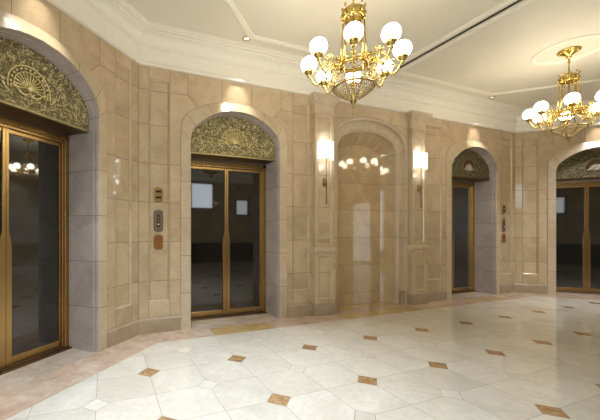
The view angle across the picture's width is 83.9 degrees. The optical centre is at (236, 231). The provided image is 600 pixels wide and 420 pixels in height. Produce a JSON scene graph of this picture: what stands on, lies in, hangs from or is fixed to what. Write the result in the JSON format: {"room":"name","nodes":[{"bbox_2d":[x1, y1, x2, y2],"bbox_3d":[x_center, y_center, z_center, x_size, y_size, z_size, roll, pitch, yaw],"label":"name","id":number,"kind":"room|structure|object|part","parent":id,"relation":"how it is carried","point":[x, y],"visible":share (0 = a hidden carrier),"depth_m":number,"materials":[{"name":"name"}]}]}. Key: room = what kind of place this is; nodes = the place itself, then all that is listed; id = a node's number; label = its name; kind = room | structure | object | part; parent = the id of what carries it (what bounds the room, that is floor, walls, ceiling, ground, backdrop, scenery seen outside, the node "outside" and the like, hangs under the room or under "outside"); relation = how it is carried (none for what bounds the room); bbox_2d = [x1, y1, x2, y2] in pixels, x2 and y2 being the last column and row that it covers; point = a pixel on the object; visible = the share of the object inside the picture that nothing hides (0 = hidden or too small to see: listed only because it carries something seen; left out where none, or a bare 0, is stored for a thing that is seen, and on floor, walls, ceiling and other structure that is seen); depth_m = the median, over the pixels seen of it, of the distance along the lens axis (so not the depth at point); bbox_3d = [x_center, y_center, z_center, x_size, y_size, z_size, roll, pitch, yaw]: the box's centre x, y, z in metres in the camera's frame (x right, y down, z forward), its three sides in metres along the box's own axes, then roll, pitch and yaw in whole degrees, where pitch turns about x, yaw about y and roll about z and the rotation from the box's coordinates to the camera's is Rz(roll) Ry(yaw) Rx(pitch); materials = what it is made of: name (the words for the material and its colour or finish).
{"room":"lobby","nodes":[
{"label":"lobby","id":0,"kind":"room"},
{"bbox_2d":[0,0,138,330],"bbox_3d":[-1.859,-0.544,3.037,0.028,3.400,2.800,0,0,23],"label":"wall","id":1,"kind":"structure","parent":0,"point":[117,75],"depth_m":3.99,"materials":[{"name":"stone"}]},
{"bbox_2d":[0,37,88,374],"bbox_3d":[-2.106,-0.197,3.143,0.435,3.105,1.372,0,0,23],"label":"door","id":2,"kind":"structure","parent":1,"relation":"in","point":[40,106],"depth_m":3.40,"materials":[{"name":"brown metal"}]},
{"bbox_3d":[-2.411,0.126,2.930,0.006,2.260,0.566,0,0,23],"label":"glass panel","id":3,"kind":"part","parent":2,"relation":"part of","materials":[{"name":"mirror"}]},
{"bbox_3d":[-2.162,0.126,3.511,0.006,2.260,0.566,0,0,23],"label":"glass panel","id":4,"kind":"part","parent":2,"relation":"part of","materials":[{"name":"glass"}]},
{"bbox_3d":[-2.164,0.160,3.502,0.024,2.359,0.608,0,0,23],"label":"rail","id":5,"kind":"part","parent":2,"relation":"part of","materials":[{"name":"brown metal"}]},
{"bbox_3d":[-2.267,0.126,3.212,0.085,2.460,1.372,0,0,23],"label":"frame","id":6,"kind":"part","parent":2,"relation":"part of","materials":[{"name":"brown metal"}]},
{"bbox_3d":[-2.232,1.347,3.197,0.100,0.016,1.372,0,0,23],"label":"sill","id":7,"kind":"part","parent":2,"relation":"part of","materials":[{"name":"beige stone"}]},
{"bbox_3d":[-2.116,-1.135,3.147,0.392,0.030,1.372,0,0,23],"label":"lunette sill","id":8,"kind":"part","parent":2,"relation":"part of","materials":[{"name":"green metal"}]},
{"bbox_2d":[0,10,106,351],"bbox_3d":[-2.032,-0.267,3.111,0.576,3.245,1.680,0,0,23],"label":"trim","id":9,"kind":"structure","parent":1,"relation":"attached to","point":[87,151],"depth_m":3.71,"materials":[{"name":"stone"}]},
{"bbox_2d":[107,319,139,347],"bbox_3d":[-1.836,1.256,3.027,0.022,0.200,2.800,0,0,23],"label":"baseboard","id":10,"kind":"structure","parent":1,"relation":"attached to","point":[122,333],"depth_m":4.03,"materials":[{"name":"stone"}]},
{"bbox_2d":[47,0,599,132],"bbox_3d":[4.042,-2.432,1.878,12.080,0.465,8.510,0,0,-22],"label":"trim","id":11,"kind":"structure","parent":1,"relation":"attached to","point":[118,23],"depth_m":4.83,"materials":[{"name":"paint"}]},
{"bbox_2d":[0,290,599,419],"bbox_3d":[3.967,1.361,2.064,12.460,0.012,9.290,0,0,-22],"label":"floor","id":12,"kind":"structure","parent":0,"point":[476,355],"depth_m":3.19,"materials":[{"name":"beige stone"}]},
{"bbox_2d":[139,65,514,318],"bbox_3d":[2.462,-0.445,5.833,8.100,3.600,0.028,0,0,-22],"label":"wall","id":13,"kind":"structure","parent":0,"point":[165,96],"depth_m":5.14,"materials":[{"name":"stone"}]},
{"bbox_2d":[154,210,162,231],"bbox_3d":[-1.058,-0.144,4.429,0.125,0.300,0.024,0,0,-22],"label":"panel","id":14,"kind":"object","parent":13,"relation":"attached to","point":[158,214],"visible":1,"depth_m":4.43,"materials":[{"name":"metal"}]},
{"bbox_2d":[154,187,162,201],"bbox_3d":[-1.060,-0.499,4.433,0.125,0.205,0.014,0,0,-22],"label":"indicator","id":15,"kind":"object","parent":13,"relation":"attached to","point":[158,192],"visible":1,"depth_m":4.43,"materials":[{"name":"gold metal"}]},
{"bbox_2d":[154,235,162,249],"bbox_3d":[-1.060,0.145,4.433,0.125,0.205,0.016,0,0,-22],"label":"plate","id":16,"kind":"object","parent":13,"relation":"attached to","point":[158,239],"visible":1,"depth_m":4.43,"materials":[{"name":"orange metal"}]},
{"bbox_2d":[191,117,274,320],"bbox_3d":[-0.099,-0.197,5.100,1.372,3.105,0.434,0,0,-22],"label":"door","id":17,"kind":"structure","parent":13,"relation":"in","point":[230,155],"depth_m":5.22,"materials":[{"name":"brown metal"}]},
{"bbox_3d":[-0.456,0.160,5.167,0.608,2.359,0.024,0,0,-22],"label":"rail","id":18,"kind":"part","parent":17,"relation":"part of","materials":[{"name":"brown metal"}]},
{"bbox_3d":[-0.465,0.126,5.165,0.566,2.260,0.006,0,0,-22],"label":"glass panel","id":19,"kind":"part","parent":17,"relation":"part of","materials":[{"name":"glass"}]},
{"bbox_3d":[-0.164,0.126,5.262,1.372,2.460,0.085,0,0,-22],"label":"frame","id":20,"kind":"part","parent":17,"relation":"part of","materials":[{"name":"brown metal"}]},
{"bbox_3d":[-0.150,1.347,5.227,1.372,0.016,0.100,0,0,-22],"label":"sill","id":21,"kind":"part","parent":17,"relation":"part of","materials":[{"name":"beige stone"}]},
{"bbox_3d":[-0.103,-1.135,5.110,1.372,0.030,0.392,0,0,-22],"label":"lunette sill","id":22,"kind":"part","parent":17,"relation":"part of","materials":[{"name":"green metal"}]},
{"bbox_3d":[0.114,0.160,5.395,0.608,2.359,0.024,0,0,-22],"label":"rail","id":23,"kind":"part","parent":17,"relation":"part of","materials":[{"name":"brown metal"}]},
{"bbox_3d":[0.122,0.126,5.399,0.566,2.260,0.006,0,0,-22],"label":"glass panel","id":24,"kind":"part","parent":17,"relation":"part of","materials":[{"name":"glass"}]},
{"bbox_2d":[181,103,286,329],"bbox_3d":[-0.069,-0.267,5.025,1.680,3.245,0.576,0,0,-22],"label":"trim","id":25,"kind":"structure","parent":13,"relation":"attached to","point":[276,171],"depth_m":5.05,"materials":[{"name":"stone"}]},
{"bbox_2d":[308,92,340,315],"bbox_3d":[1.431,-0.427,5.340,0.532,3.566,0.164,0,0,-22],"label":"trim","id":26,"kind":"structure","parent":13,"relation":"attached to","point":[323,250],"depth_m":5.32,"materials":[{"name":"stone"}]},
{"bbox_2d":[317,140,333,203],"bbox_3d":[1.457,-0.948,5.275,0.306,1.010,0.150,0,0,-22],"label":"wall sconce","id":27,"kind":"object","parent":13,"relation":"attached to","point":[325,148],"visible":1,"depth_m":5.22,"materials":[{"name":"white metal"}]},
{"bbox_3d":[1.437,-0.804,5.327,0.072,0.130,0.037,0,0,-22],"label":"wall plate","id":28,"kind":"part","parent":27,"relation":"part of","materials":[{"name":"gold metal"}]},
{"bbox_3d":[1.459,-1.308,5.271,0.300,0.283,0.135,0,0,-22],"label":"lamp shade","id":29,"kind":"part","parent":27,"relation":"part of","materials":[{"name":"white fabric"}]},
{"bbox_3d":[1.441,-0.814,5.312,0.031,0.742,0.069,0,0,-22],"label":"stem","id":30,"kind":"part","parent":27,"relation":"part of","materials":[{"name":"brown metal"}]},
{"bbox_2d":[139,283,515,334],"bbox_3d":[2.471,1.256,5.810,8.100,0.200,0.022,0,0,-22],"label":"baseboard","id":31,"kind":"structure","parent":13,"relation":"attached to","point":[168,323],"depth_m":5.14,"materials":[{"name":"stone"}]},
{"bbox_2d":[334,117,407,310],"bbox_3d":[2.350,-0.330,5.951,1.690,3.370,0.330,0,0,-22],"label":"wall niche","id":32,"kind":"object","parent":13,"relation":"attached to","point":[371,154],"depth_m":6.14,"materials":[{"name":"stone"}]},
{"bbox_2d":[405,110,432,304],"bbox_3d":[3.409,-0.427,6.130,0.532,3.566,0.164,0,0,-22],"label":"trim","id":33,"kind":"structure","parent":13,"relation":"attached to","point":[417,294],"depth_m":6.11,"materials":[{"name":"stone"}]},
{"bbox_2d":[413,152,427,207],"bbox_3d":[3.436,-0.948,6.065,0.306,1.010,0.150,0,0,-22],"label":"wall sconce","id":34,"kind":"object","parent":13,"relation":"attached to","point":[420,158],"visible":1,"depth_m":6.01,"materials":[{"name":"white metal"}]},
{"bbox_3d":[3.419,-0.814,6.102,0.031,0.742,0.069,0,0,-22],"label":"stem","id":35,"kind":"part","parent":34,"relation":"part of","materials":[{"name":"brown metal"}]},
{"bbox_3d":[3.437,-1.308,6.061,0.300,0.283,0.135,0,0,-22],"label":"lamp shade","id":36,"kind":"part","parent":34,"relation":"part of","materials":[{"name":"white glass"}]},
{"bbox_2d":[452,150,489,293],"bbox_3d":[4.825,-0.197,7.062,1.372,3.105,0.442,0,0,-22],"label":"door","id":37,"kind":"structure","parent":13,"relation":"in","point":[468,167],"depth_m":7.33,"materials":[{"name":"brown metal"}]},
{"bbox_3d":[5.044,0.126,7.365,0.566,2.260,0.006,0,0,-22],"label":"glass panel","id":38,"kind":"part","parent":37,"relation":"part of","materials":[{"name":"glass"}]},
{"bbox_3d":[5.036,0.160,7.361,0.608,2.359,0.024,0,0,-22],"label":"rail","id":39,"kind":"part","parent":37,"relation":"part of","materials":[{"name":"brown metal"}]},
{"bbox_3d":[4.758,0.126,7.228,1.372,2.460,0.085,0,0,-22],"label":"frame","id":40,"kind":"part","parent":37,"relation":"part of","materials":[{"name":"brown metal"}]},
{"bbox_3d":[4.772,1.347,7.193,1.372,0.016,0.100,0,0,-22],"label":"sill","id":41,"kind":"part","parent":37,"relation":"part of","materials":[{"name":"beige stone"}]},
{"bbox_3d":[4.819,-1.135,7.076,1.372,0.030,0.392,0,0,-22],"label":"lunette sill","id":42,"kind":"part","parent":37,"relation":"part of","materials":[{"name":"brown metal"}]},
{"bbox_2d":[446,140,499,299],"bbox_3d":[4.853,-0.267,6.991,1.680,3.245,0.576,0,0,-22],"label":"trim","id":43,"kind":"structure","parent":13,"relation":"attached to","point":[487,193],"depth_m":7.08,"materials":[{"name":"stone"}]},
{"bbox_2d":[502,218,505,231],"bbox_3d":[5.888,-0.144,7.204,0.125,0.300,0.024,0,0,-22],"label":"panel","id":44,"kind":"object","parent":13,"relation":"attached to","point":[503,219],"visible":1,"depth_m":7.20,"materials":[{"name":"metal"}]},
{"bbox_2d":[502,204,505,212],"bbox_3d":[5.886,-0.499,7.208,0.125,0.205,0.014,0,0,-22],"label":"indicator","id":45,"kind":"object","parent":13,"relation":"attached to","point":[503,205],"visible":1,"depth_m":7.20,"materials":[{"name":"gold metal"}]},
{"bbox_2d":[502,234,505,242],"bbox_3d":[5.887,0.145,7.207,0.125,0.205,0.016,0,0,-22],"label":"plate","id":46,"kind":"object","parent":13,"relation":"attached to","point":[503,235],"visible":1,"depth_m":7.20,"materials":[{"name":"orange metal"}]},
{"bbox_2d":[126,0,599,107],"bbox_3d":[4.042,-2.664,1.878,13.260,0.001,9.690,0,0,-22],"label":"ceiling","id":47,"kind":"structure","parent":0,"point":[496,58],"depth_m":4.34,"materials":[{"name":"paint"}]},
{"bbox_2d":[301,0,411,108],"bbox_3d":[1.161,-1.942,3.253,0.967,1.445,0.967,0,0,-3],"label":"globe chandelier","id":48,"kind":"object","parent":47,"relation":"hanging from","point":[353,32],"visible":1,"depth_m":3.15,"materials":[{"name":"gold metal"}]},
{"bbox_3d":[0.749,-1.732,3.399,0.160,0.160,0.160,0,0,-25],"label":"globe","id":49,"kind":"part","parent":48,"relation":"part of","materials":[{"name":"white glass"}]},
{"bbox_3d":[0.767,-1.732,3.065,0.160,0.160,0.160,0,0,-25],"label":"globe","id":50,"kind":"part","parent":48,"relation":"part of","materials":[{"name":"white glass"}]},
{"bbox_3d":[0.891,-1.597,3.348,0.319,0.225,0.067,0,0,19],"label":"arm","id":51,"kind":"part","parent":48,"relation":"part of","materials":[{"name":"gold metal"}]},
{"bbox_3d":[0.973,-1.732,3.647,0.160,0.160,0.160,0,0,-25],"label":"globe","id":52,"kind":"part","parent":48,"relation":"part of","materials":[{"name":"white glass"}]},
{"bbox_3d":[0.902,-1.597,3.129,0.319,0.225,0.067,0,0,-25],"label":"arm","id":53,"kind":"part","parent":48,"relation":"part of","materials":[{"name":"gold metal"}]},
{"bbox_3d":[1.038,-1.597,3.512,0.067,0.225,0.319,0,0,-25],"label":"arm","id":54,"kind":"part","parent":48,"relation":"part of","materials":[{"name":"gold metal"}]},
{"bbox_3d":[1.056,-1.891,3.289,0.049,0.467,0.021,0,0,21],"label":"rod","id":55,"kind":"part","parent":48,"relation":"part of","materials":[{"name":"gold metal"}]},
{"bbox_3d":[1.061,-1.891,3.205,0.049,0.467,0.021,0,0,-25],"label":"rod","id":56,"kind":"part","parent":48,"relation":"part of","materials":[{"name":"gold metal"}]},
{"bbox_3d":[1.066,-1.597,2.982,0.067,0.225,0.319,0,0,19],"label":"arm","id":57,"kind":"part","parent":48,"relation":"part of","materials":[{"name":"gold metal"}]},
{"bbox_3d":[1.307,-1.732,3.665,0.160,0.160,0.160,0,0,-25],"label":"globe","id":58,"kind":"part","parent":48,"relation":"part of","materials":[{"name":"white glass"}]},
{"bbox_3d":[1.161,-1.375,3.253,0.398,0.118,0.395,0,0,-25],"label":"lamp shade","id":59,"kind":"part","parent":48,"relation":"part of","materials":[{"name":"clear glass"}]},
{"bbox_3d":[1.161,-1.474,3.253,0.416,0.349,0.416,0,0,-25],"label":"basket frame","id":60,"kind":"part","parent":48,"relation":"part of","materials":[{"name":"gold metal"}]},
{"bbox_3d":[1.015,-1.732,2.841,0.160,0.160,0.160,0,0,-25],"label":"globe","id":61,"kind":"part","parent":48,"relation":"part of","materials":[{"name":"white glass"}]},
{"bbox_3d":[1.209,-1.891,3.153,0.021,0.467,0.049,0,0,-25],"label":"rod","id":62,"kind":"part","parent":48,"relation":"part of","materials":[{"name":"gold metal"}]},
{"bbox_3d":[1.266,-1.891,3.216,0.049,0.467,0.021,0,0,21],"label":"rod","id":63,"kind":"part","parent":48,"relation":"part of","materials":[{"name":"gold metal"}]},
{"bbox_3d":[1.420,-1.597,3.376,0.319,0.225,0.067,0,0,-25],"label":"arm","id":64,"kind":"part","parent":48,"relation":"part of","materials":[{"name":"gold metal"}]},
{"bbox_3d":[1.285,-1.597,2.994,0.067,0.225,0.319,0,0,-25],"label":"arm","id":65,"kind":"part","parent":48,"relation":"part of","materials":[{"name":"gold metal"}]},
{"bbox_3d":[1.556,-1.732,3.441,0.160,0.160,0.160,0,0,-25],"label":"globe","id":66,"kind":"part","parent":48,"relation":"part of","materials":[{"name":"white glass"}]},
{"bbox_3d":[1.432,-1.597,3.158,0.319,0.225,0.067,0,0,19],"label":"arm","id":67,"kind":"part","parent":48,"relation":"part of","materials":[{"name":"gold metal"}]},
{"bbox_3d":[1.349,-1.732,2.858,0.160,0.160,0.160,0,0,-25],"label":"globe","id":68,"kind":"part","parent":48,"relation":"part of","materials":[{"name":"white glass"}]},
{"bbox_3d":[1.573,-1.732,3.107,0.160,0.160,0.160,0,0,-25],"label":"globe","id":69,"kind":"part","parent":48,"relation":"part of","materials":[{"name":"white glass"}]},
{"bbox_2d":[224,0,514,69],"bbox_3d":[1.603,-2.654,1.055,4.965,0.023,7.455,0,0,-22],"label":"trim","id":70,"kind":"structure","parent":47,"relation":"attached to","point":[229,3],"depth_m":4.41,"materials":[{"name":"paint"}]},
{"bbox_2d":[399,0,521,68],"bbox_3d":[3.999,-2.662,1.931,0.036,0.007,7.420,0,0,-22],"label":"vent","id":71,"kind":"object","parent":47,"relation":"attached to","point":[518,1],"depth_m":4.35,"materials":[{"name":"black metal"}]},
{"bbox_2d":[396,0,599,95],"bbox_3d":[6.302,-2.654,2.932,4.885,0.023,7.455,0,0,-22],"label":"trim","id":72,"kind":"structure","parent":47,"relation":"attached to","point":[401,72],"depth_m":5.48,"materials":[{"name":"paint"}]},
{"bbox_2d":[522,46,599,141],"bbox_3d":[4.892,-1.987,4.818,0.967,1.355,0.967,0,0,-26],"label":"globe chandelier","id":73,"kind":"object","parent":47,"relation":"hanging from","point":[572,99],"visible":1,"depth_m":4.78,"materials":[{"name":"gold metal"}]},
{"bbox_3d":[4.564,-1.821,5.107,0.160,0.160,0.160,0,0,41],"label":"globe","id":74,"kind":"part","parent":73,"relation":"part of","materials":[{"name":"white glass"}]},
{"bbox_3d":[4.864,-1.821,5.254,0.160,0.160,0.160,0,0,41],"label":"globe","id":75,"kind":"part","parent":73,"relation":"part of","materials":[{"name":"white glass"}]},
{"bbox_3d":[4.456,-1.821,4.790,0.160,0.160,0.160,0,0,41],"label":"globe","id":76,"kind":"part","parent":73,"relation":"part of","materials":[{"name":"white glass"}]},
{"bbox_3d":[4.676,-1.687,5.008,0.319,0.225,0.067,0,0,41],"label":"arm","id":77,"kind":"part","parent":73,"relation":"part of","materials":[{"name":"gold metal"}]},
{"bbox_3d":[4.874,-1.687,5.104,0.067,0.225,0.319,0,0,-3],"label":"arm","id":78,"kind":"part","parent":73,"relation":"part of","materials":[{"name":"gold metal"}]},
{"bbox_3d":[4.605,-1.687,4.801,0.319,0.225,0.067,0,0,-3],"label":"arm","id":79,"kind":"part","parent":73,"relation":"part of","materials":[{"name":"gold metal"}]},
{"bbox_3d":[4.809,-1.982,4.891,0.049,0.467,0.021,0,0,41],"label":"rod","id":80,"kind":"part","parent":73,"relation":"part of","materials":[{"name":"gold metal"}]},
{"bbox_3d":[4.781,-1.982,4.811,0.049,0.467,0.021,0,0,-2],"label":"rod","id":81,"kind":"part","parent":73,"relation":"part of","materials":[{"name":"gold metal"}]},
{"bbox_3d":[4.892,-2.465,4.818,0.066,0.280,0.068,0,0,41],"label":"stem","id":82,"kind":"part","parent":73,"relation":"part of","materials":[{"name":"gold metal"}]},
{"bbox_3d":[4.892,-1.465,4.818,0.395,0.118,0.398,0,0,41],"label":"lamp shade","id":83,"kind":"part","parent":73,"relation":"part of","materials":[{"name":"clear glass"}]},
{"bbox_3d":[4.892,-1.565,4.818,0.416,0.349,0.416,0,0,41],"label":"basket frame","id":84,"kind":"part","parent":73,"relation":"part of","materials":[{"name":"gold metal"}]},
{"bbox_3d":[4.702,-1.687,4.603,0.067,0.225,0.319,0,0,41],"label":"arm","id":85,"kind":"part","parent":73,"relation":"part of","materials":[{"name":"gold metal"}]},
{"bbox_3d":[4.603,-1.821,4.490,0.160,0.160,0.160,0,0,41],"label":"globe","id":86,"kind":"part","parent":73,"relation":"part of","materials":[{"name":"white glass"}]},
{"bbox_3d":[4.899,-1.982,4.707,0.021,0.467,0.049,0,0,-2],"label":"rod","id":87,"kind":"part","parent":73,"relation":"part of","materials":[{"name":"gold metal"}]},
{"bbox_3d":[5.178,-1.687,4.837,0.319,0.225,0.067,0,0,-4],"label":"arm","id":88,"kind":"part","parent":73,"relation":"part of","materials":[{"name":"gold metal"}]},
{"bbox_3d":[4.911,-1.687,4.532,0.067,0.225,0.319,0,0,-4],"label":"arm","id":89,"kind":"part","parent":73,"relation":"part of","materials":[{"name":"gold metal"}]},
{"bbox_3d":[5.107,-1.687,4.629,0.319,0.225,0.067,0,0,41],"label":"arm","id":90,"kind":"part","parent":73,"relation":"part of","materials":[{"name":"gold metal"}]},
{"bbox_3d":[5.328,-1.821,4.846,0.160,0.160,0.160,0,0,41],"label":"globe","id":91,"kind":"part","parent":73,"relation":"part of","materials":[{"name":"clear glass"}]},
{"bbox_3d":[4.920,-1.821,4.382,0.160,0.160,0.160,0,0,41],"label":"globe","id":92,"kind":"part","parent":73,"relation":"part of","materials":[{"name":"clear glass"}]},
{"bbox_2d":[531,33,599,65],"bbox_3d":[4.892,-2.652,4.818,0.840,0.026,0.840,0,0,-22],"label":"trim","id":93,"kind":"structure","parent":47,"relation":"attached to","point":[534,60],"depth_m":4.84,"materials":[{"name":"paint"}]},
{"bbox_2d":[515,125,599,284],"bbox_3d":[7.520,-0.544,6.783,2.800,3.400,0.028,0,0,23],"label":"wall","id":94,"kind":"structure","parent":0,"point":[533,150],"depth_m":7.22,"materials":[{"name":"stone"}]},
{"bbox_2d":[515,283,547,293],"bbox_3d":[7.510,1.256,6.760,2.800,0.200,0.022,0,0,23],"label":"baseboard","id":95,"kind":"structure","parent":94,"relation":"attached to","point":[521,288],"depth_m":7.19,"materials":[{"name":"stone"}]},
{"bbox_2d":[547,140,599,294],"bbox_3d":[7.594,-0.267,6.956,1.680,3.245,0.576,0,0,23],"label":"trim","id":96,"kind":"structure","parent":94,"relation":"attached to","point":[557,158],"depth_m":7.04,"materials":[{"name":"stone"}]},
{"bbox_2d":[556,149,599,293],"bbox_3d":[7.625,-0.197,7.027,1.372,3.105,0.442,0,0,23],"label":"door","id":97,"kind":"structure","parent":94,"relation":"in","point":[577,203],"depth_m":7.23,"materials":[{"name":"brown metal"}]},
{"bbox_3d":[7.413,0.126,7.335,0.566,2.260,0.006,0,0,23],"label":"glass panel","id":98,"kind":"part","parent":97,"relation":"part of","materials":[{"name":"glass"}]},
{"bbox_3d":[7.421,0.160,7.331,0.608,2.359,0.024,0,0,23],"label":"rail","id":99,"kind":"part","parent":97,"relation":"part of","materials":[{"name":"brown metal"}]},
{"bbox_3d":[7.631,-1.135,7.041,1.372,0.030,0.392,0,0,23],"label":"lunette sill","id":100,"kind":"part","parent":97,"relation":"part of","materials":[{"name":"brown metal"}]},
{"bbox_3d":[7.680,1.347,7.156,1.372,0.016,0.100,0,0,23],"label":"sill","id":101,"kind":"part","parent":97,"relation":"part of","materials":[{"name":"beige stone"}]},
{"bbox_3d":[7.695,0.126,7.191,1.372,2.460,0.085,0,0,23],"label":"frame","id":102,"kind":"part","parent":97,"relation":"part of","materials":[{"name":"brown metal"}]},
{"bbox_3d":[7.985,0.160,7.089,0.608,2.359,0.024,0,0,23],"label":"rail","id":103,"kind":"part","parent":97,"relation":"part of","materials":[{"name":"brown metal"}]},
{"bbox_3d":[7.994,0.126,7.086,0.566,2.260,0.006,0,0,23],"label":"glass panel","id":104,"kind":"part","parent":97,"relation":"part of","materials":[{"name":"glass"}]}
]}

